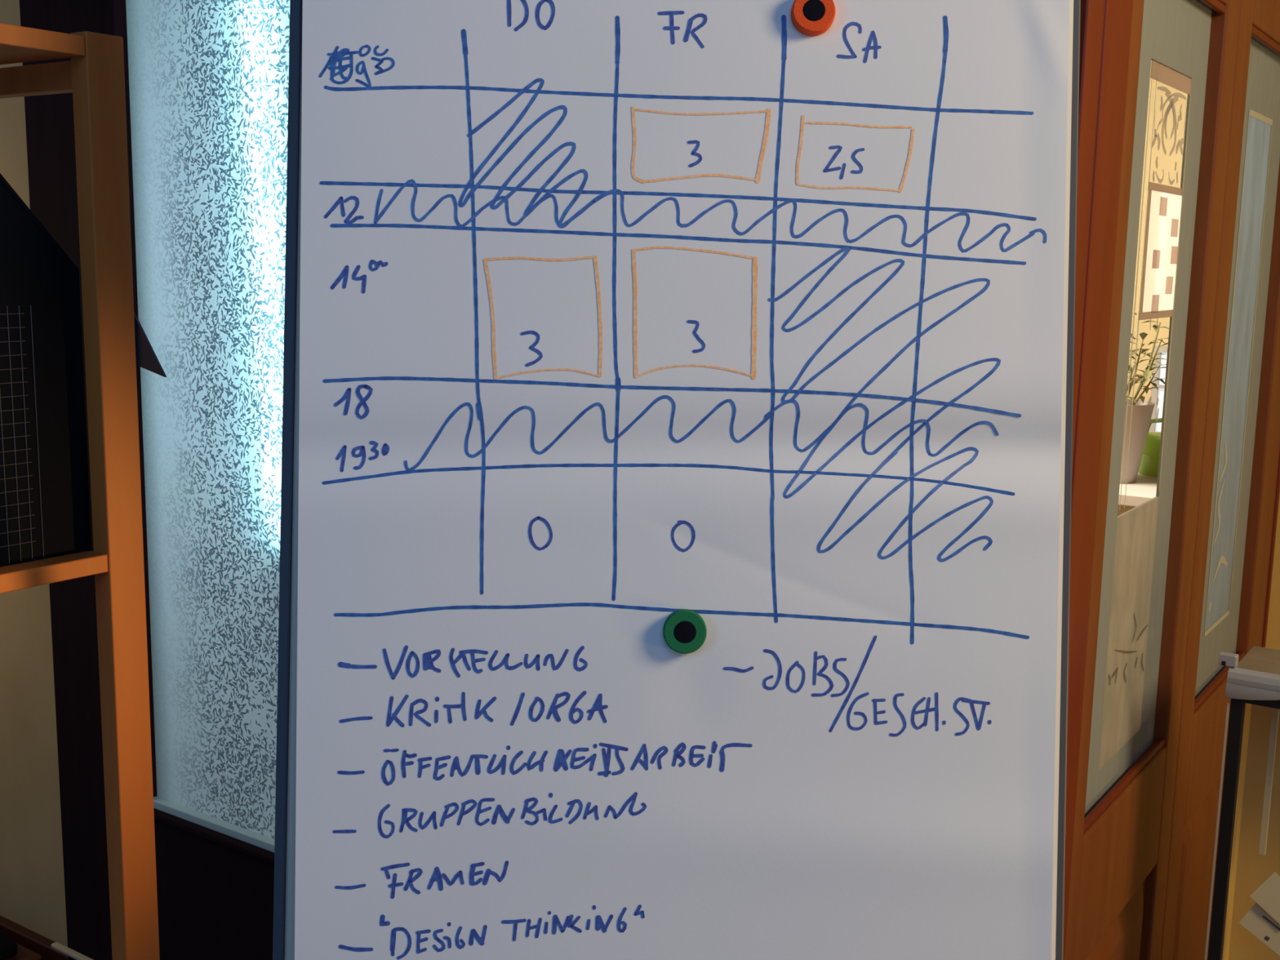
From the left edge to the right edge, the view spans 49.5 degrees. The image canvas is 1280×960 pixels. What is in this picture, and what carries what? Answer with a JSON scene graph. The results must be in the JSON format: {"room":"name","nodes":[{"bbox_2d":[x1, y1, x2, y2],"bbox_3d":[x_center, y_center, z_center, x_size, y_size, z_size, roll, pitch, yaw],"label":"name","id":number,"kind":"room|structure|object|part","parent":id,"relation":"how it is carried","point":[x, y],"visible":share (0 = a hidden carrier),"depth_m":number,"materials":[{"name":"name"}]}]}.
{"room":"office","nodes":[
{"label":"office","id":0,"kind":"room"},
{"bbox_2d":[0,0,67,946],"bbox_3d":[-1.725,-0.326,3.072,1.640,2.600,0.120,7,11,34],"label":"wall","id":1,"kind":"structure","parent":0,"point":[33,893],"depth_m":2.78,"materials":[{"name":"beige paint"}]},
{"bbox_2d":[0,915,68,959],"bbox_3d":[-1.791,0.914,3.214,1.632,0.105,0.024,7,11,34],"label":"baseboard","id":2,"kind":"structure","parent":1,"relation":"attached to","point":[24,936],"depth_m":2.83,"materials":[{"name":"red wood"}]},
{"bbox_2d":[19,0,157,959],"bbox_3d":[-0.963,-0.223,2.519,0.268,2.600,0.115,7,11,34],"label":"trim","id":3,"kind":"structure","parent":1,"relation":"attached to","point":[49,118],"depth_m":2.57,"materials":[{"name":"brown wood"}]},
{"bbox_2d":[1126,60,1187,401],"bbox_3d":[0.990,-0.595,5.042,3.900,2.600,0.100,7,11,34],"label":"wall","id":4,"kind":"structure","parent":0,"point":[1166,162],"depth_m":4.46,"materials":[{"name":"beige paint"}]},
{"bbox_2d":[1148,345,1168,431],"bbox_3d":[1.774,-0.246,4.477,0.245,0.360,0.030,7,11,34],"label":"window","id":5,"kind":"structure","parent":4,"relation":"in","point":[1161,372],"depth_m":4.52,"materials":[{"name":"grey"}]},
{"bbox_3d":[1.681,-0.258,4.539,0.020,0.360,0.030,7,11,34],"label":"frame","id":6,"kind":"part","parent":5,"relation":"part of","materials":[{"name":"grey"}]},
{"bbox_3d":[1.779,-0.247,4.483,0.205,0.320,0.015,7,11,34],"label":"pane","id":7,"kind":"part","parent":5,"relation":"part of","materials":[{"name":"grey"}]},
{"bbox_3d":[1.775,-0.295,4.469,0.205,0.010,0.030,7,11,34],"label":"frame","id":8,"kind":"part","parent":5,"relation":"part of","materials":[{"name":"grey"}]},
{"bbox_3d":[1.778,-0.414,4.450,0.205,0.020,0.030,7,11,34],"label":"frame","id":9,"kind":"part","parent":5,"relation":"part of","materials":[{"name":"grey"}]},
{"bbox_2d":[1265,494,1279,649],"bbox_3d":[2.207,-0.111,2.190,2.236,2.600,0.100,7,11,34],"label":"wall","id":10,"kind":"structure","parent":0,"point":[1273,637],"depth_m":2.81,"materials":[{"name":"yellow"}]},
{"bbox_2d":[1160,0,1279,959],"bbox_3d":[1.061,0.058,2.497,0.036,2.103,0.686,7,11,34],"label":"door","id":11,"kind":"structure","parent":10,"relation":"in","point":[1241,451],"depth_m":2.46,"materials":[{"name":"brown wood"}]},
{"bbox_3d":[1.038,0.466,2.539,0.036,0.197,0.443,7,11,34],"label":"rail","id":12,"kind":"part","parent":11,"relation":"part of","materials":[{"name":"brown wood"}]},
{"bbox_3d":[1.054,-0.181,2.452,0.004,0.892,0.200,7,11,34],"label":"etched grey pane","id":13,"kind":"part","parent":11,"relation":"part of","materials":[{"name":"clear glass"}]},
{"bbox_3d":[1.062,-0.857,2.325,0.036,0.243,0.443,7,11,34],"label":"rail","id":14,"kind":"part","parent":11,"relation":"part of","materials":[{"name":"brown wood"}]},
{"bbox_2d":[1261,452,1279,647],"bbox_3d":[1.261,0.018,2.785,0.040,2.120,0.018,7,11,34],"label":"trim","id":15,"kind":"structure","parent":10,"relation":"attached to","point":[1277,488],"depth_m":2.79,"materials":[{"name":"brown wood"}]},
{"bbox_3d":[-0.100,1.191,2.208,8.499,0.060,8.715,1,9,0],"label":"floor","id":16,"kind":"structure","parent":0,"visible":0},
{"bbox_2d":[5,942,41,959],"bbox_3d":[-1.484,0.984,2.793,0.540,0.112,0.275,7,11,34],"label":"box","id":17,"kind":"object","parent":16,"relation":"on","point":[23,953],"visible":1,"depth_m":2.75,"materials":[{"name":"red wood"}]},
{"bbox_2d":[0,929,17,959],"bbox_3d":[-1.468,0.912,2.799,0.484,0.028,0.200,7,11,34],"label":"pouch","id":18,"kind":"object","parent":17,"relation":"on","point":[8,946],"visible":1,"depth_m":2.73,"materials":[{"name":"black"}]},
{"bbox_2d":[0,22,159,959],"bbox_3d":[-0.877,0.415,1.381,0.387,1.708,0.643,7,11,34],"label":"wooden shelf","id":19,"kind":"object","parent":16,"relation":"on","point":[95,75],"visible":0.97,"depth_m":1.44,"materials":[{"name":"brown wood"}]},
{"bbox_3d":[-0.696,-0.426,1.493,0.333,0.028,0.020,7,11,34],"label":"rail","id":20,"kind":"part","parent":19,"relation":"part of","materials":[{"name":"brown wood"}]},
{"bbox_2d":[0,173,91,566],"bbox_3d":[-0.690,-0.122,1.342,0.093,0.422,0.282,7,11,34],"label":"holder","id":21,"kind":"object","parent":19,"relation":"on","point":[45,499],"visible":1,"depth_m":1.40,"materials":[{"name":"black metal"}]},
{"bbox_3d":[-0.559,0.397,1.527,0.027,1.708,0.043,7,11,34],"label":"post","id":22,"kind":"part","parent":19,"relation":"part of","materials":[{"name":"brown wood"}]},
{"bbox_2d":[272,0,1080,959],"bbox_3d":[0.025,0.379,1.318,0.698,1.836,0.461,1,9,0],"label":"frame","id":23,"kind":"object","parent":16,"relation":"on","point":[284,889],"visible":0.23,"depth_m":1.23,"materials":[{"name":"beige"}]},
{"bbox_2d":[294,0,1073,959],"bbox_3d":[0.035,-0.006,1.218,0.680,1.005,0.177,1,9,0],"label":"pad","id":24,"kind":"object","parent":23,"relation":"attached to","point":[617,317],"visible":1,"depth_m":1.21,"materials":[{"name":"white paper"}]},
{"bbox_2d":[662,608,706,653],"bbox_3d":[0.039,0.132,1.204,0.038,0.039,0.017,1,9,0],"label":"round magnet","id":25,"kind":"object","parent":24,"relation":"attached to","point":[684,630],"visible":1,"depth_m":1.20,"materials":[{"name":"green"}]},
{"bbox_2d":[791,0,835,35],"bbox_3d":[0.150,-0.406,1.205,0.038,0.039,0.017,1,9,0],"label":"round magnet","id":26,"kind":"object","parent":24,"relation":"attached to","point":[809,17],"visible":1,"depth_m":1.20,"materials":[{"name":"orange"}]},
{"bbox_2d":[1117,471,1157,515],"bbox_3d":[1.044,0.436,3.797,1.020,0.964,0.630,7,11,34],"label":"base cabinet","id":27,"kind":"object","parent":16,"relation":"on","point":[1144,489],"visible":0.02,"depth_m":3.34,"materials":[{"name":"beige wood"}]},
{"bbox_2d":[1120,312,1168,483],"bbox_3d":[1.189,-0.210,3.450,0.279,0.427,0.295,1,9,0],"label":"potted plant","id":28,"kind":"object","parent":27,"relation":"on","point":[1141,416],"visible":0.34,"depth_m":3.41,"materials":[{"name":"green plant"}]},
{"bbox_3d":[1.189,-0.098,3.478,0.176,0.197,0.176,1,9,0],"label":"pot","id":29,"kind":"part","parent":28,"relation":"part of","materials":[{"name":"grey ceramic"}]},
{"bbox_2d":[1138,417,1162,476],"bbox_3d":[1.380,-0.087,3.583,0.172,0.148,0.139,1,9,0],"label":"watering can","id":30,"kind":"object","parent":27,"relation":"on","point":[1148,466],"visible":0.26,"depth_m":3.56,"materials":[{"name":"green plastic"}]},
{"bbox_3d":[1.359,-0.136,3.580,0.116,0.050,0.012,7,11,34],"label":"handle","id":31,"kind":"part","parent":30,"relation":"part of","materials":[{"name":"green plastic"}]},
{"bbox_2d":[1204,645,1279,959],"bbox_3d":[1.102,0.744,1.889,0.642,0.969,0.161,7,11,34],"label":"display case","id":32,"kind":"object","parent":16,"relation":"on","point":[1248,849],"visible":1,"depth_m":2.03,"materials":[{"name":"metal"}]},
{"bbox_3d":[0.825,0.745,2.004,0.017,0.919,0.017,7,11,34],"label":"corner post","id":33,"kind":"part","parent":32,"relation":"part of","materials":[{"name":"black metal"}]},
{"bbox_3d":[0.864,0.538,2.034,0.003,0.519,0.128,7,11,34],"label":"panel","id":34,"kind":"part","parent":32,"relation":"part of","materials":[{"name":"beige wood"}]},
{"bbox_3d":[0.848,0.296,1.903,0.085,0.022,0.004,7,11,34],"label":"plate","id":35,"kind":"part","parent":32,"relation":"part of","materials":[{"name":"silver metal"}]},
{"bbox_3d":[1.076,0.307,1.754,0.628,0.032,0.012,7,11,34],"label":"rail","id":36,"kind":"part","parent":32,"relation":"part of","materials":[{"name":"silver metal"}]},
{"bbox_3d":[1.147,0.556,1.923,0.597,0.529,0.003,7,11,34],"label":"panel","id":37,"kind":"part","parent":32,"relation":"part of","materials":[{"name":"beige wood"}]},
{"bbox_2d":[1239,902,1279,955],"bbox_3d":[0.905,0.638,1.987,0.089,0.082,0.016,7,11,34],"label":"leaflet","id":38,"kind":"object","parent":32,"relation":"in","point":[1257,921],"visible":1,"depth_m":1.99,"materials":[{"name":"beige paper"}]},
{"bbox_2d":[1262,915,1279,941],"bbox_3d":[0.906,0.643,1.982,0.037,0.034,0.006,7,11,34],"label":"print","id":39,"kind":"object","parent":38,"relation":"attached to","point":[1271,927],"depth_m":1.99,"materials":[{"name":"grey paper"}]},
{"bbox_3d":[1.079,0.331,1.764,0.580,0.015,0.011,7,11,34],"label":"cross rail","id":40,"kind":"part","parent":32,"relation":"part of","materials":[{"name":"black metal"}]},
{"bbox_2d":[1249,871,1279,924],"bbox_3d":[0.911,0.599,1.977,0.079,0.076,0.014,7,11,34],"label":"leaflet","id":41,"kind":"object","parent":32,"relation":"in","point":[1267,895],"visible":1,"depth_m":1.98,"materials":[{"name":"beige paper"}]},
{"bbox_3d":[0.905,0.414,1.993,0.008,0.259,0.008,7,11,34],"label":"rod","id":42,"kind":"part","parent":32,"relation":"part of","materials":[{"name":"brown wood"}]},
{"bbox_3d":[0.113,-0.336,3.341,0.724,2.600,3.576,1,9,0],"label":"wall","id":43,"kind":"structure","parent":0,"visible":0},
{"bbox_2d":[50,0,289,959],"bbox_3d":[-0.351,-0.137,2.060,1.870,2.600,0.060,7,11,34],"label":"window","id":44,"kind":"structure","parent":43,"relation":"in","point":[209,79],"depth_m":2.34,"materials":[{"name":"blue glass"}]},
{"bbox_2d":[133,311,166,377],"bbox_3d":[-0.895,-0.273,2.412,0.216,0.174,0.004,7,11,34],"label":"pennant","id":45,"kind":"object","parent":44,"relation":"attached to","point":[146,358],"visible":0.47,"depth_m":2.39,"materials":[{"name":"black fabric"}]},
{"bbox_3d":[-0.239,0.682,2.110,1.570,0.014,0.052,7,11,34],"label":"rail","id":46,"kind":"part","parent":44,"relation":"part of","materials":[{"name":"brown wood"}]},
{"bbox_3d":[-0.241,0.925,2.154,1.570,0.478,0.042,7,11,34],"label":"panel","id":47,"kind":"part","parent":44,"relation":"part of","materials":[{"name":"brown wood"}]},
{"bbox_2d":[1071,0,1104,475],"bbox_3d":[0.448,-0.038,1.536,0.050,2.600,0.056,7,11,34],"label":"trim","id":48,"kind":"structure","parent":43,"relation":"attached to","point":[1091,16],"depth_m":1.47,"materials":[{"name":"brown wood"}]},
{"bbox_2d":[1062,0,1133,959],"bbox_3d":[0.490,-0.048,1.601,0.058,2.600,0.100,7,11,34],"label":"trim","id":49,"kind":"structure","parent":43,"relation":"attached to","point":[1117,14],"depth_m":1.56,"materials":[{"name":"brown wood"}]},
{"bbox_2d":[1064,0,1240,959],"bbox_3d":[0.687,0.139,1.951,0.036,2.103,0.642,7,11,34],"label":"door","id":50,"kind":"structure","parent":43,"relation":"in","point":[1144,555],"depth_m":2.01,"materials":[{"name":"brown wood"}]},
{"bbox_3d":[0.691,0.541,2.033,0.036,0.197,0.439,7,11,34],"label":"rail","id":51,"kind":"part","parent":50,"relation":"part of","materials":[{"name":"brown wood"}]},
{"bbox_3d":[0.704,0.216,2.002,0.004,0.360,0.220,7,11,34],"label":"etched pane","id":52,"kind":"part","parent":50,"relation":"part of","materials":[{"name":"clear glass"}]},
{"bbox_3d":[0.680,0.853,2.087,0.016,0.435,0.439,7,11,34],"label":"panel","id":53,"kind":"part","parent":50,"relation":"part of","materials":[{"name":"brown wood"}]},
{"bbox_3d":[0.715,-0.781,1.819,0.036,0.243,0.439,7,11,34],"label":"rail","id":54,"kind":"part","parent":50,"relation":"part of","materials":[{"name":"brown wood"}]}
]}

